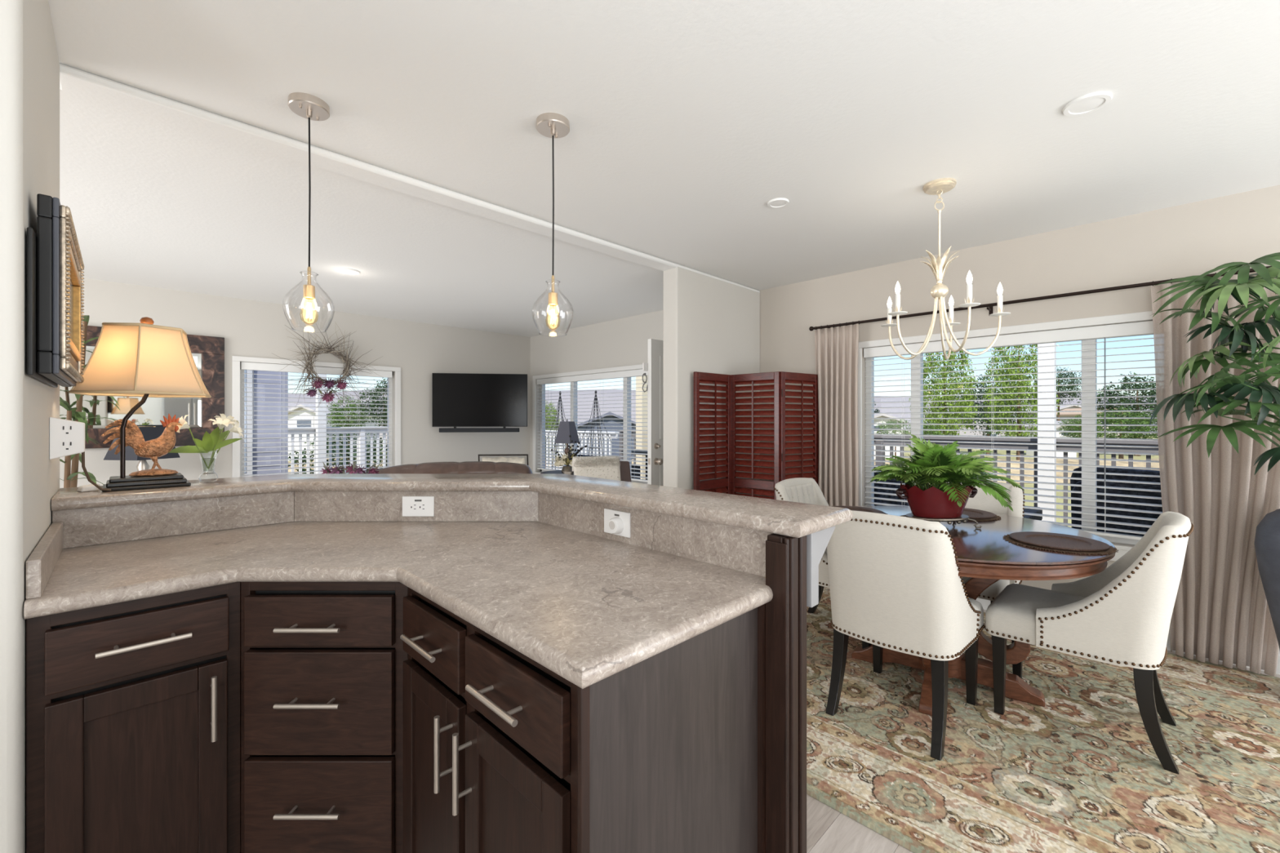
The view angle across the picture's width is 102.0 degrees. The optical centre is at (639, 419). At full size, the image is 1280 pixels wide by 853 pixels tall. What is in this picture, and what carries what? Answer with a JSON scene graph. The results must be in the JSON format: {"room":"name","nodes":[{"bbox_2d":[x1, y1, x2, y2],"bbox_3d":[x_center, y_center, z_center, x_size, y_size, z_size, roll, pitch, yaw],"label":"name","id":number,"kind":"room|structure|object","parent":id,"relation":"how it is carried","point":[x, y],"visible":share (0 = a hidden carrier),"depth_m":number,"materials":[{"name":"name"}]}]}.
{"room":"kitchen","nodes":[
{"label":"kitchen","id":0,"kind":"room"},
{"bbox_2d":[0,0,59,852],"bbox_3d":[-2.618,0.047,0.394,2.854,2.486,0.940,0,0,-45],"label":"wall partition","id":1,"kind":"structure","parent":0,"point":[29,64],"depth_m":1.07,"materials":[{"name":"grey paint"}]},
{"bbox_2d":[26,193,84,387],"bbox_3d":[-1.528,-0.298,1.368,0.060,0.407,0.705,0,0,-45],"label":"wall picture","id":2,"kind":"object","parent":1,"relation":"attached to","point":[55,262],"visible":1,"depth_m":1.16,"materials":[{"name":"black wood"}]},
{"bbox_2d":[48,417,84,459],"bbox_3d":[-1.670,0.052,1.512,0.049,0.120,0.075,0,0,37],"label":"wall outlet","id":3,"kind":"object","parent":1,"relation":"attached to","point":[66,437],"visible":1,"depth_m":1.50,"materials":[{"name":"white plastic"}]},
{"bbox_2d":[52,491,294,548],"bbox_3d":[-1.508,0.322,1.733,0.607,0.116,0.020,0,0,-45],"label":"backsplash","id":4,"kind":"structure","parent":1,"relation":"attached to","point":[89,526],"depth_m":1.69,"materials":[{"name":"stone"}]},
{"bbox_2d":[68,521,292,548],"bbox_3d":[-0.681,0.778,1.736,2.209,1.024,0.698,0,0,8],"label":"wall","id":5,"kind":"structure","parent":0,"point":[291,522],"depth_m":1.73,"materials":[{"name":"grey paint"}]},
{"bbox_2d":[294,491,538,521],"bbox_3d":[-0.835,0.322,1.945,0.927,0.116,0.021,0,0,0],"label":"backsplash","id":6,"kind":"structure","parent":5,"relation":"attached to","point":[309,506],"depth_m":1.93,"materials":[{"name":"stone"}]},
{"bbox_2d":[538,493,772,577],"bbox_3d":[-0.013,0.337,1.583,0.020,0.146,1.033,0,0,-45],"label":"backsplash","id":7,"kind":"structure","parent":5,"relation":"attached to","point":[742,549],"depth_m":1.46,"materials":[{"name":"stone"}]},
{"bbox_2d":[59,278,530,488],"bbox_3d":[-4.114,0.072,5.043,7.313,2.636,0.150,0,0,-45],"label":"wall","id":8,"kind":"structure","parent":0,"point":[248,328],"depth_m":5.71,"materials":[{"name":"grey paint"}]},
{"bbox_2d":[59,325,224,448],"bbox_3d":[-4.569,-0.278,4.456,1.560,1.035,0.033,0,0,-45],"label":"wall mirror","id":9,"kind":"object","parent":8,"relation":"attached to","point":[207,352],"visible":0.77,"depth_m":4.75,"materials":[{"name":"brown metal"}]},
{"bbox_2d":[59,348,197,425],"bbox_3d":[-4.573,-0.278,4.460,1.230,0.705,0.006,0,0,-45],"label":"mirror glass","id":10,"kind":"object","parent":9,"relation":"attached to","point":[153,411],"depth_m":4.56,"materials":[{"name":"silver mirror"}]},
{"bbox_2d":[231,355,400,477],"bbox_3d":[-3.463,0.129,5.666,1.593,1.513,0.150,0,0,-45],"label":"window","id":11,"kind":"structure","parent":8,"relation":"in","point":[237,375],"depth_m":5.34,"materials":[{"name":"white"}]},
{"bbox_2d":[240,361,391,476],"bbox_3d":[-3.453,0.081,5.641,1.429,1.314,0.069,0,0,-45],"label":"window blind","id":12,"kind":"object","parent":11,"relation":"attached to","point":[253,366],"visible":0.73,"depth_m":5.51,"materials":[{"name":"white plastic"}]},
{"bbox_2d":[272,317,376,414],"bbox_3d":[-3.272,-0.556,5.522,1.084,1.012,0.326,0,0,-43],"label":"twig wreath","id":13,"kind":"object","parent":8,"relation":"hanging from","point":[318,383],"visible":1,"depth_m":5.53,"materials":[{"name":"beige"}]},
{"bbox_2d":[431,373,527,426],"bbox_3d":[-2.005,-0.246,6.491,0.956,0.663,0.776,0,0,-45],"label":"television","id":14,"kind":"object","parent":8,"relation":"attached to","point":[458,399],"visible":1,"depth_m":6.44,"materials":[{"name":"black plastic"}]},
{"bbox_2d":[439,426,519,432],"bbox_3d":[-1.994,0.111,6.451,0.962,0.082,0.065,0,0,-8],"label":"soundbar","id":15,"kind":"object","parent":14,"relation":"attached to","point":[455,429],"visible":1,"depth_m":6.42,"materials":[{"name":"plastic"}]},
{"bbox_2d":[48,0,1279,337],"bbox_3d":[-0.862,-1.256,1.790,7.313,0.120,9.350,0,0,-45],"label":"ceiling","id":16,"kind":"structure","parent":0,"point":[686,118],"depth_m":2.17,"materials":[{"name":"white paint"}]},
{"bbox_2d":[282,92,334,332],"bbox_3d":[-1.249,-0.767,1.956,0.166,0.857,0.166,0,0,-45],"label":"pendant lamp","id":17,"kind":"object","parent":16,"relation":"hanging from","point":[310,107],"visible":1,"depth_m":1.95,"materials":[{"name":"clear glass"}]},
{"bbox_2d":[302,266,315,299],"bbox_3d":[-1.249,-0.518,1.956,0.038,0.120,0.038,0,0,-45],"label":"socket","id":18,"kind":"object","parent":17,"relation":"attached to","point":[308,290],"depth_m":1.95,"materials":[{"name":"gold"}]},
{"bbox_2d":[532,112,573,336],"bbox_3d":[-0.349,-0.770,2.080,0.166,0.852,0.166,0,0,-45],"label":"pendant lamp","id":19,"kind":"object","parent":16,"relation":"hanging from","point":[551,125],"visible":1,"depth_m":2.07,"materials":[{"name":"glass"}]},
{"bbox_2d":[880,177,1010,359],"bbox_3d":[1.519,-0.759,2.651,0.598,0.875,0.580,0,0,-45],"label":"chandelier","id":20,"kind":"object","parent":16,"relation":"hanging from","point":[939,267],"visible":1,"depth_m":2.60,"materials":[{"name":"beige metal"}]},
{"bbox_2d":[1062,91,1112,116],"bbox_3d":[1.687,-1.191,1.956,0.144,0.010,0.144,0,0,-45],"label":"recessed light","id":21,"kind":"object","parent":16,"relation":"in","point":[1089,103],"visible":1,"depth_m":1.95,"materials":[{"name":"white"}]},
{"bbox_2d":[662,266,759,495],"bbox_3d":[0.643,0.055,4.415,1.173,2.470,0.150,0,0,-45],"label":"wall","id":22,"kind":"structure","parent":0,"point":[711,325],"depth_m":4.10,"materials":[{"name":"grey paint"}]},
{"bbox_2d":[59,62,759,293],"bbox_3d":[-0.471,-1.179,3.301,4.323,0.034,0.150,0,0,-45],"label":"ceiling beam","id":23,"kind":"structure","parent":22,"relation":"attached to","point":[72,80],"depth_m":2.28,"materials":[{"name":"white paint"}]},
{"bbox_2d":[530,184,1279,590],"bbox_3d":[1.671,0.072,4.322,0.150,2.636,9.350,0,0,-45],"label":"wall","id":24,"kind":"structure","parent":0,"point":[1197,237],"depth_m":3.49,"materials":[{"name":"beige paint"}]},
{"bbox_2d":[532,364,648,484],"bbox_3d":[-0.652,0.103,6.621,0.155,1.465,2.349,0,0,-45],"label":"window","id":25,"kind":"structure","parent":24,"relation":"in","point":[640,366],"depth_m":6.71,"materials":[{"name":"white"}]},
{"bbox_2d":[537,368,647,481],"bbox_3d":[-0.668,0.060,6.605,0.060,1.276,2.205,0,0,-45],"label":"window blind","id":26,"kind":"object","parent":25,"relation":"attached to","point":[632,373],"visible":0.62,"depth_m":6.38,"materials":[{"name":"white plastic"}]},
{"bbox_2d":[648,338,662,485],"bbox_3d":[0.415,0.285,4.817,0.880,1.990,0.111,0,0,-45],"label":"door","id":27,"kind":"structure","parent":24,"relation":"in","point":[655,347],"depth_m":4.55,"materials":[{"name":"white"}]},
{"bbox_2d":[857,311,1152,561],"bbox_3d":[2.420,0.107,3.548,0.155,1.457,1.859,0,0,-45],"label":"window","id":28,"kind":"structure","parent":24,"relation":"in","point":[1141,316],"depth_m":3.28,"materials":[{"name":"white"}]},
{"bbox_2d":[863,320,1162,540],"bbox_3d":[2.401,0.064,3.529,0.069,1.268,1.715,0,0,-45],"label":"window blind","id":29,"kind":"object","parent":28,"relation":"attached to","point":[1146,327],"visible":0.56,"depth_m":3.30,"materials":[{"name":"white plastic"}]},
{"bbox_2d":[808,266,1271,330],"bbox_3d":[2.467,-0.744,3.340,0.114,0.074,2.892,0,0,-45],"label":"curtain rod","id":30,"kind":"object","parent":24,"relation":"attached to","point":[1251,270],"visible":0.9,"depth_m":3.27,"materials":[{"name":"brown metal"}]},
{"bbox_2d":[814,320,858,506],"bbox_3d":[1.577,0.248,4.160,0.099,2.044,0.376,0,0,-45],"label":"curtain","id":31,"kind":"object","parent":30,"relation":"hanging from","point":[836,348],"visible":0.71,"depth_m":4.14,"materials":[{"name":"beige fabric"}]},
{"bbox_2d":[1151,269,1279,676],"bbox_3d":[3.075,0.248,2.658,0.110,2.041,0.643,0,0,-45],"label":"curtain","id":32,"kind":"object","parent":30,"relation":"hanging from","point":[1221,611],"visible":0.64,"depth_m":2.71,"materials":[{"name":"beige fabric"}]},
{"bbox_2d":[806,609,1279,852],"bbox_3d":[-0.839,1.350,1.662,7.163,0.120,9.263,0,0,-45],"label":"floor","id":33,"kind":"structure","parent":0,"point":[828,830],"depth_m":1.61,"materials":[{"name":"beige tile"}]},
{"bbox_2d":[26,582,240,852],"bbox_3d":[-1.278,0.854,1.473,0.564,0.872,0.610,0,0,-45],"label":"base cabinet","id":34,"kind":"object","parent":33,"relation":"on","point":[133,708],"visible":0.8,"depth_m":1.21,"materials":[{"name":"black wood"}]},
{"bbox_2d":[240,582,408,852],"bbox_3d":[-0.827,0.854,1.538,0.478,0.872,0.480,0,0,0],"label":"base cabinet","id":35,"kind":"object","parent":33,"relation":"on","point":[322,663],"visible":0.73,"depth_m":1.34,"materials":[{"name":"black wood"}]},
{"bbox_2d":[400,587,757,852],"bbox_3d":[-0.246,0.854,1.320,0.578,0.872,0.925,0,0,-45],"label":"base cabinet","id":36,"kind":"object","parent":33,"relation":"on","point":[503,753],"visible":0.81,"depth_m":1.02,"materials":[{"name":"black wood"}]},
{"bbox_2d":[23,491,773,688],"bbox_3d":[-0.685,0.341,1.375,1.264,0.154,1.690,0,0,-45],"label":"countertop","id":37,"kind":"structure","parent":36,"relation":"on","point":[540,574],"depth_m":1.35,"materials":[{"name":"stone"}]},
{"bbox_2d":[402,496,434,516],"bbox_3d":[-0.827,0.322,1.931,0.118,0.075,0.007,0,0,0],"label":"wall outlet","id":38,"kind":"object","parent":37,"relation":"attached to","point":[412,506],"visible":1,"depth_m":1.93,"materials":[{"name":"white plastic"}]},
{"bbox_2d":[51,473,853,537],"bbox_3d":[-0.653,0.246,1.788,2.524,0.037,0.937,0,0,10],"label":"countertop","id":39,"kind":"structure","parent":37,"relation":"on","point":[788,518],"depth_m":1.68,"materials":[{"name":"stone"}]},
{"bbox_2d":[68,316,211,492],"bbox_3d":[-1.676,-0.061,1.761,0.352,0.578,0.369,0,0,-45],"label":"table lamp","id":40,"kind":"object","parent":39,"relation":"on","point":[144,359],"visible":0.99,"depth_m":1.68,"materials":[{"name":"brown fabric"}]},
{"bbox_2d":[101,413,182,476],"bbox_3d":[-1.678,0.083,1.751,0.198,0.210,0.077,0,0,-45],"label":"rooster figurine","id":41,"kind":"object","parent":40,"relation":"on","point":[153,449],"visible":0.99,"depth_m":1.74,"materials":[{"name":"orange metal"}]},
{"bbox_2d":[198,449,218,483],"bbox_3d":[-1.568,0.168,1.882,0.060,0.117,0.060,0,0,-45],"label":"bud vase","id":42,"kind":"object","parent":39,"relation":"on","point":[217,450],"visible":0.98,"depth_m":1.88,"materials":[{"name":"clear glass"}]},
{"bbox_2d":[168,413,243,469],"bbox_3d":[-1.573,0.077,1.882,0.215,0.202,0.117,0,0,-45],"label":"lily bouquet","id":43,"kind":"object","parent":42,"relation":"in","point":[212,442],"visible":0.97,"depth_m":1.88,"materials":[{"name":"green plant"}]},
{"bbox_2d":[604,508,630,537],"bbox_3d":[-0.081,0.322,1.614,0.031,0.076,0.118,0,0,-45],"label":"dimmer switch","id":44,"kind":"object","parent":37,"relation":"attached to","point":[615,522],"visible":1,"depth_m":1.60,"materials":[{"name":"white plastic"}]},
{"bbox_2d":[693,371,818,499],"bbox_3d":[0.944,0.458,4.163,1.051,1.664,0.328,0,0,1],"label":"folding screen","id":45,"kind":"object","parent":33,"relation":"on","point":[779,379],"visible":0.57,"depth_m":4.15,"materials":[{"name":"brown wood"}]},
{"bbox_2d":[757,526,835,852],"bbox_3d":[0.363,0.778,1.283,0.261,1.024,0.139,0,0,-45],"label":"end post","id":46,"kind":"object","parent":33,"relation":"on","point":[792,563],"visible":0.54,"depth_m":1.18,"materials":[{"name":"brown wood"}]},
{"bbox_2d":[806,586,1279,852],"bbox_3d":[1.601,1.283,2.449,2.392,0.013,3.040,0,0,-45],"label":"area rug","id":47,"kind":"object","parent":33,"relation":"on","point":[1082,771],"visible":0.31,"depth_m":1.95,"materials":[{"name":"carpet"}]},
{"bbox_2d":[773,477,871,648],"bbox_3d":[1.174,0.826,3.111,0.538,0.902,0.644,0,0,-45],"label":"dining chair","id":48,"kind":"object","parent":47,"relation":"on","point":[800,490],"visible":0.25,"depth_m":3.25,"materials":[{"name":"beige fabric"}]},
{"bbox_2d":[825,510,984,760],"bbox_3d":[1.164,0.826,2.294,0.538,0.902,0.644,0,0,45],"label":"dining chair","id":49,"kind":"object","parent":47,"relation":"on","point":[895,584],"visible":0.96,"depth_m":2.06,"materials":[{"name":"beige fabric"}]},
{"bbox_2d":[851,505,1116,715],"bbox_3d":[1.488,0.903,2.570,1.289,0.748,1.289,0,0,17],"label":"dining table","id":50,"kind":"object","parent":47,"relation":"on","point":[984,557],"visible":0.26,"depth_m":2.33,"materials":[{"name":"brown wood"}]},
{"bbox_2d":[900,512,982,528],"bbox_3d":[1.481,0.503,2.584,0.344,0.052,0.196,0,0,-7],"label":"stand","id":51,"kind":"object","parent":50,"relation":"on","point":[964,518],"visible":0.52,"depth_m":2.52,"materials":[{"name":"grey metal"}]},
{"bbox_2d":[895,483,977,518],"bbox_3d":[1.481,0.397,2.584,0.349,0.158,0.282,0,0,-45],"label":"bowl","id":52,"kind":"object","parent":51,"relation":"on","point":[932,502],"visible":0.88,"depth_m":2.51,"materials":[{"name":"red ceramic"}]},
{"bbox_2d":[868,434,1023,511],"bbox_3d":[1.479,0.242,2.591,0.663,0.334,0.668,0,0,-45],"label":"fern","id":53,"kind":"object","parent":52,"relation":"in","point":[934,464],"visible":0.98,"depth_m":2.51,"materials":[{"name":"green plant"}]},
{"bbox_2d":[905,512,969,521],"bbox_3d":[1.481,0.483,2.584,0.316,0.012,0.196,0,0,-10],"label":"tray","id":54,"kind":"object","parent":51,"relation":"on","point":[963,517],"depth_m":2.51,"materials":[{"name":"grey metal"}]},
{"bbox_2d":[1002,534,1118,555],"bbox_3d":[1.785,0.527,2.217,0.384,0.004,0.385,0,0,-45],"label":"placemat","id":55,"kind":"object","parent":50,"relation":"on","point":[1111,549],"visible":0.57,"depth_m":2.09,"materials":[{"name":"wicker"}]},
{"bbox_2d":[1009,531,1110,551],"bbox_3d":[1.785,0.518,2.217,0.334,0.012,0.334,0,0,-45],"label":"charger plate","id":56,"kind":"object","parent":55,"relation":"on","point":[1043,540],"visible":1,"depth_m":2.20,"materials":[{"name":"wood"}]},
{"bbox_2d":[946,481,1025,662],"bbox_3d":[1.902,0.826,3.034,0.538,0.902,0.644,0,0,45],"label":"dining chair","id":57,"kind":"object","parent":47,"relation":"on","point":[981,501],"visible":0.15,"depth_m":3.04,"materials":[{"name":"beige fabric"}]},
{"bbox_2d":[984,511,1194,774],"bbox_3d":[1.902,0.826,2.221,0.538,0.902,0.644,0,0,-45],"label":"dining chair","id":58,"kind":"object","parent":47,"relation":"on","point":[1120,615],"visible":0.99,"depth_m":1.99,"materials":[{"name":"beige fabric"}]},
{"bbox_2d":[1253,508,1279,650],"bbox_3d":[3.055,0.822,2.319,0.394,0.936,0.394,0,0,-45],"label":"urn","id":59,"kind":"object","parent":47,"relation":"on","point":[1267,539],"visible":1,"depth_m":2.37,"materials":[{"name":"grey ceramic"}]},
{"bbox_2d":[1149,252,1279,474],"bbox_3d":[2.809,-0.176,2.218,0.942,1.146,0.636,0,0,26],"label":"fan palm","id":60,"kind":"object","parent":59,"relation":"in","point":[1212,288],"visible":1,"depth_m":2.29,"materials":[{"name":"green plant"}]},
{"bbox_3d":[-2.751,1.296,3.574,7.163,0.012,3.855,0,0,-45],"label":"floor","id":61,"kind":"structure","parent":0,"visible":0},
{"bbox_2d":[59,315,119,488],"bbox_3d":[-3.761,0.286,3.329,0.663,2.007,0.586,0,0,-45],"label":"potted plant","id":62,"kind":"object","parent":61,"relation":"on","point":[70,478],"visible":0.25,"depth_m":3.40,"materials":[{"name":"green plant"}]},
{"bbox_2d":[368,461,533,473],"bbox_3d":[-1.746,0.829,4.904,1.470,0.922,0.955,0,0,-11],"label":"sofa","id":63,"kind":"object","parent":61,"relation":"on","point":[467,467],"visible":0.23,"depth_m":4.49,"materials":[{"name":"brown leather"}]},
{"bbox_2d":[368,463,417,473],"bbox_3d":[-2.164,0.515,4.443,0.470,0.266,0.210,0,0,-11],"label":"cushion","id":64,"kind":"object","parent":63,"relation":"on","point":[411,468],"depth_m":4.40,"materials":[{"name":"fabric"}]},
{"bbox_2d":[413,462,459,473],"bbox_3d":[-1.760,0.469,4.522,0.353,0.203,0.210,0,0,-11],"label":"cushion","id":65,"kind":"object","parent":63,"relation":"on","point":[430,467],"depth_m":4.45,"materials":[{"name":"brown leather"}]},
{"bbox_2d":[457,461,496,473],"bbox_3d":[-1.436,0.468,4.585,0.309,0.201,0.210,0,0,-11],"label":"cushion","id":66,"kind":"object","parent":63,"relation":"on","point":[467,467],"depth_m":4.51,"materials":[{"name":"brown leather"}]},
{"bbox_2d":[494,462,533,473],"bbox_3d":[-1.119,0.488,4.648,0.338,0.223,0.210,0,0,-11],"label":"cushion","id":67,"kind":"object","parent":63,"relation":"on","point":[500,467],"depth_m":4.57,"materials":[{"name":"brown leather"}]},
{"bbox_2d":[478,453,528,465],"bbox_3d":[-1.544,0.831,6.051,0.554,0.900,0.628,0,0,-5],"label":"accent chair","id":68,"kind":"object","parent":61,"relation":"on","point":[514,459],"visible":0.18,"depth_m":5.78,"materials":[{"name":"beige fabric"}]},
{"bbox_2d":[481,456,525,464],"bbox_3d":[-1.525,0.615,5.820,0.477,0.412,0.129,0,0,-5],"label":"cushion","id":69,"kind":"object","parent":68,"relation":"on","point":[514,459],"depth_m":5.79,"materials":[{"name":"fabric"}]},
{"bbox_2d":[540,470,573,475],"bbox_3d":[-0.870,0.955,6.131,0.610,0.670,0.610,0,0,-45],"label":"side table","id":70,"kind":"object","parent":61,"relation":"on","point":[552,471],"visible":0.1,"depth_m":6.15,"materials":[{"name":"wood"}]},
{"bbox_2d":[554,418,579,454],"bbox_3d":[-0.877,0.304,6.251,0.219,0.629,0.219,0,0,25],"label":"table lamp","id":71,"kind":"object","parent":70,"relation":"on","point":[566,428],"visible":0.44,"depth_m":6.19,"materials":[{"name":"grey"}]},
{"bbox_2d":[551,435,586,475],"bbox_3d":[-0.759,0.395,5.855,0.505,0.449,0.367,0,0,-45],"label":"flower arrangement","id":72,"kind":"object","parent":70,"relation":"on","point":[566,460],"visible":0.84,"depth_m":5.80,"materials":[{"name":"white plant"}]},
{"bbox_2d":[619,461,631,481],"bbox_3d":[-0.264,0.818,4.350,0.540,0.945,0.637,0,0,-15],"label":"armchair","id":73,"kind":"object","parent":61,"relation":"on","point":[625,476],"visible":0.1,"depth_m":4.64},
{"bbox_2d":[572,456,621,480],"bbox_3d":[-0.371,0.545,4.544,0.435,0.462,0.264,0,0,-15],"label":"fur throw","id":74,"kind":"object","parent":73,"relation":"on","point":[599,467],"visible":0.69,"depth_m":4.56,"materials":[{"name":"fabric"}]},
{"bbox_3d":[-4.207,0.920,4.349,1.300,0.740,0.400,0,0,-45],"label":"console table","id":75,"kind":"object","parent":61,"relation":"on","visible":0},
{"bbox_2d":[103,426,180,471],"bbox_3d":[-4.168,0.302,4.345,0.333,0.495,0.333,0,0,9],"label":"table lamp","id":76,"kind":"object","parent":75,"relation":"on","point":[149,433],"visible":0.32,"depth_m":4.28,"materials":[{"name":"grey"}]},
{"bbox_3d":[-2.065,0.883,3.677,0.906,0.815,0.759,0,0,-45],"label":"table","id":77,"kind":"object","parent":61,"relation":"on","visible":0},
{"bbox_2d":[320,459,381,473],"bbox_3d":[-2.058,0.377,3.705,0.424,0.194,0.266,0,0,6],"label":"flower arrangement","id":78,"kind":"object","parent":77,"relation":"on","point":[353,468],"visible":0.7,"depth_m":3.65,"materials":[{"name":"purple plant"}]},
{"label":"outside","id":79,"kind":"structure","parent":0,"visible":0},
{"bbox_2d":[288,431,1159,527],"bbox_3d":[0.000,3.440,49.497,230.000,0.500,230.000,0,0,-45],"label":"ground","id":80,"kind":"structure","parent":79,"point":[1141,457],"depth_m":42.18,"materials":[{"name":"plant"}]},
{"bbox_2d":[288,404,381,461],"bbox_3d":[-25.286,1.141,42.940,3.765,4.698,6.800,0,0,11],"label":"house","id":81,"kind":"structure","parent":80,"relation":"on","point":[292,413],"depth_m":40.11,"materials":[{"name":"white"}]},
{"bbox_2d":[288,428,386,473],"bbox_3d":[-6.998,1.695,12.456,2.528,2.998,2.392,0,0,26],"label":"hedge","id":82,"kind":"object","parent":80,"relation":"on","point":[340,434],"visible":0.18,"depth_m":12.18,"materials":[{"name":"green plant"}]},
{"bbox_2d":[326,394,369,450],"bbox_3d":[-20.288,0.695,35.961,2.762,4.998,2.784,0,0,-10],"label":"tree","id":83,"kind":"object","parent":80,"relation":"on","point":[349,397],"visible":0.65,"depth_m":35.59,"materials":[{"name":"green plant"}]},
{"bbox_2d":[356,377,386,426],"bbox_3d":[-17.748,0.094,36.050,3.263,6.200,3.449,0,0,29],"label":"tree","id":84,"kind":"object","parent":80,"relation":"on","point":[384,388],"visible":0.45,"depth_m":35.43,"materials":[{"name":"green plant"}]},
{"bbox_2d":[568,412,635,459],"bbox_3d":[-2.652,1.435,42.985,7.059,4.110,6.800,0,0,-6],"label":"house","id":85,"kind":"structure","parent":80,"relation":"on","point":[607,413],"depth_m":39.97,"materials":[{"name":"grey stone"}]},
{"bbox_2d":[288,457,1159,483],"bbox_3d":[12.160,2.654,28.200,66.880,1.032,4.401,0,0,0],"label":"bank","id":86,"kind":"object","parent":80,"relation":"on","point":[1108,463],"visible":0.02,"depth_m":28.11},
{"bbox_2d":[874,413,907,459],"bbox_3d":[19.500,1.468,45.000,4.052,4.043,6.800,0,0,0],"label":"house","id":87,"kind":"structure","parent":80,"relation":"on","point":[876,415],"depth_m":42.00,"materials":[{"name":"white"}]},
{"bbox_2d":[907,350,980,435],"bbox_3d":[19.977,-1.468,33.975,4.132,9.330,3.929,0,0,-30],"label":"tree","id":88,"kind":"object","parent":80,"relation":"on","point":[964,362],"visible":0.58,"depth_m":33.27,"materials":[{"name":"green plant"}]},
{"bbox_2d":[954,370,1021,456],"bbox_3d":[30.868,-0.603,46.237,5.070,7.603,5.516,0,0,-45],"label":"tree","id":89,"kind":"object","parent":80,"relation":"on","point":[979,397],"visible":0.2,"depth_m":45.67,"materials":[{"name":"green plant"}]},
{"bbox_2d":[979,344,1060,460],"bbox_3d":[26.328,-1.962,36.137,4.571,10.321,4.562,0,0,-2],"label":"tree","id":90,"kind":"object","parent":80,"relation":"on","point":[1015,371],"visible":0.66,"depth_m":35.65,"materials":[{"name":"green plant"}]},
{"bbox_2d":[1030,366,1081,421],"bbox_3d":[48.461,-1.532,59.667,5.437,9.456,5.985,0,0,-45],"label":"tree","id":91,"kind":"object","parent":80,"relation":"on","point":[1073,381],"visible":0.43,"depth_m":59.29,"materials":[{"name":"green plant"}]},
{"bbox_2d":[1057,414,1102,457],"bbox_3d":[28.052,1.409,32.958,2.285,3.569,2.310,0,0,-45],"label":"shrub","id":92,"kind":"object","parent":80,"relation":"on","point":[1076,428],"visible":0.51,"depth_m":32.98,"materials":[{"name":"green plant"}]},
{"bbox_2d":[1074,405,1157,458],"bbox_3d":[31.628,1.149,33.946,4.930,4.112,4.891,0,0,8],"label":"tree","id":93,"kind":"object","parent":80,"relation":"on","point":[1139,421],"visible":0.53,"depth_m":33.23,"materials":[{"name":"green plant"}]},
{"bbox_2d":[1077,371,1157,456],"bbox_3d":[44.416,-0.544,46.217,8.236,7.511,8.090,0,0,-45],"label":"tree","id":94,"kind":"object","parent":80,"relation":"on","point":[1122,400],"visible":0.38,"depth_m":45.74,"materials":[{"name":"green plant"}]},
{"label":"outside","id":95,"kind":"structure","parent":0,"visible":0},
{"bbox_2d":[288,388,1157,435],"bbox_3d":[27.000,-5.230,270.000,687.308,24.841,687.308,0,0,-45],"label":"houses","id":96,"kind":"structure","parent":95,"point":[566,408],"depth_m":240.89},
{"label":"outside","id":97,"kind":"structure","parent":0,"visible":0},
{"bbox_3d":[-1.626,1.365,4.667,10.300,0.090,14.900,0,0,-45],"label":"floor","id":98,"kind":"structure","parent":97,"visible":0},
{"bbox_2d":[244,369,288,476],"bbox_3d":[-6.223,-0.045,6.194,3.160,2.730,1.240,0,0,-45],"label":"house wing","id":99,"kind":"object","parent":98,"relation":"on","point":[246,375],"visible":0.12,"depth_m":6.73,"materials":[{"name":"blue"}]},
{"bbox_2d":[315,373,326,473],"bbox_3d":[-6.170,-0.070,10.023,0.180,2.780,0.180,0,0,-45],"label":"porch post","id":100,"kind":"object","parent":98,"relation":"on","point":[322,409],"visible":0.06,"depth_m":9.97,"materials":[{"name":"white"}]},
{"bbox_2d":[288,426,386,474],"bbox_3d":[-6.168,0.730,10.237,4.045,1.180,0.140,0,0,-45],"label":"deck railing","id":101,"kind":"object","parent":98,"relation":"on","point":[327,429],"visible":0.24,"depth_m":10.47,"materials":[{"name":"white wood"}]},
{"bbox_2d":[545,430,619,470],"bbox_3d":[-1.785,0.780,11.826,0.140,1.080,3.750,0,0,-45],"label":"deck railing","id":102,"kind":"object","parent":98,"relation":"on","point":[546,433],"visible":0.16,"depth_m":11.15,"materials":[{"name":"white"}]},
{"bbox_2d":[635,375,647,479],"bbox_3d":[0.035,-0.070,9.765,0.195,2.780,0.195,0,0,-45],"label":"porch post","id":103,"kind":"object","parent":98,"relation":"on","point":[641,382],"visible":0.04,"depth_m":9.70,"materials":[{"name":"beige"}]},
{"bbox_2d":[619,430,1158,526],"bbox_3d":[3.182,0.760,6.859,0.140,1.120,10.090,0,0,-45],"label":"deck railing","id":104,"kind":"object","parent":98,"relation":"on","point":[1119,442],"visible":0.09,"depth_m":5.79,"materials":[{"name":"grey"}]},
{"bbox_2d":[874,465,909,506],"bbox_3d":[1.835,0.860,5.179,1.700,0.920,0.780,0,0,42],"label":"sofa","id":105,"kind":"object","parent":98,"relation":"on","point":[880,485],"visible":0.02,"depth_m":4.43,"materials":[{"name":"wicker"}]},
{"bbox_2d":[1037,342,1056,522],"bbox_3d":[4.320,-0.070,5.502,0.173,2.780,0.173,0,0,-45],"label":"porch post","id":106,"kind":"object","parent":98,"relation":"on","point":[1046,349],"visible":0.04,"depth_m":5.45,"materials":[{"name":"white wood"}]},
{"bbox_2d":[1070,466,1159,490],"bbox_3d":[4.212,0.855,4.238,0.781,0.930,0.840,0,0,-25],"label":"patio chair","id":107,"kind":"object","parent":98,"relation":"on","point":[1132,471],"visible":0.07,"depth_m":4.13,"materials":[{"name":"black wicker"}]},
{"bbox_2d":[1071,478,1162,536],"bbox_3d":[3.530,0.860,3.525,0.780,0.920,0.800,0,0,-39],"label":"patio chair","id":108,"kind":"object","parent":98,"relation":"on","point":[1152,486],"visible":0.08,"depth_m":3.38,"materials":[{"name":"black wicker"}]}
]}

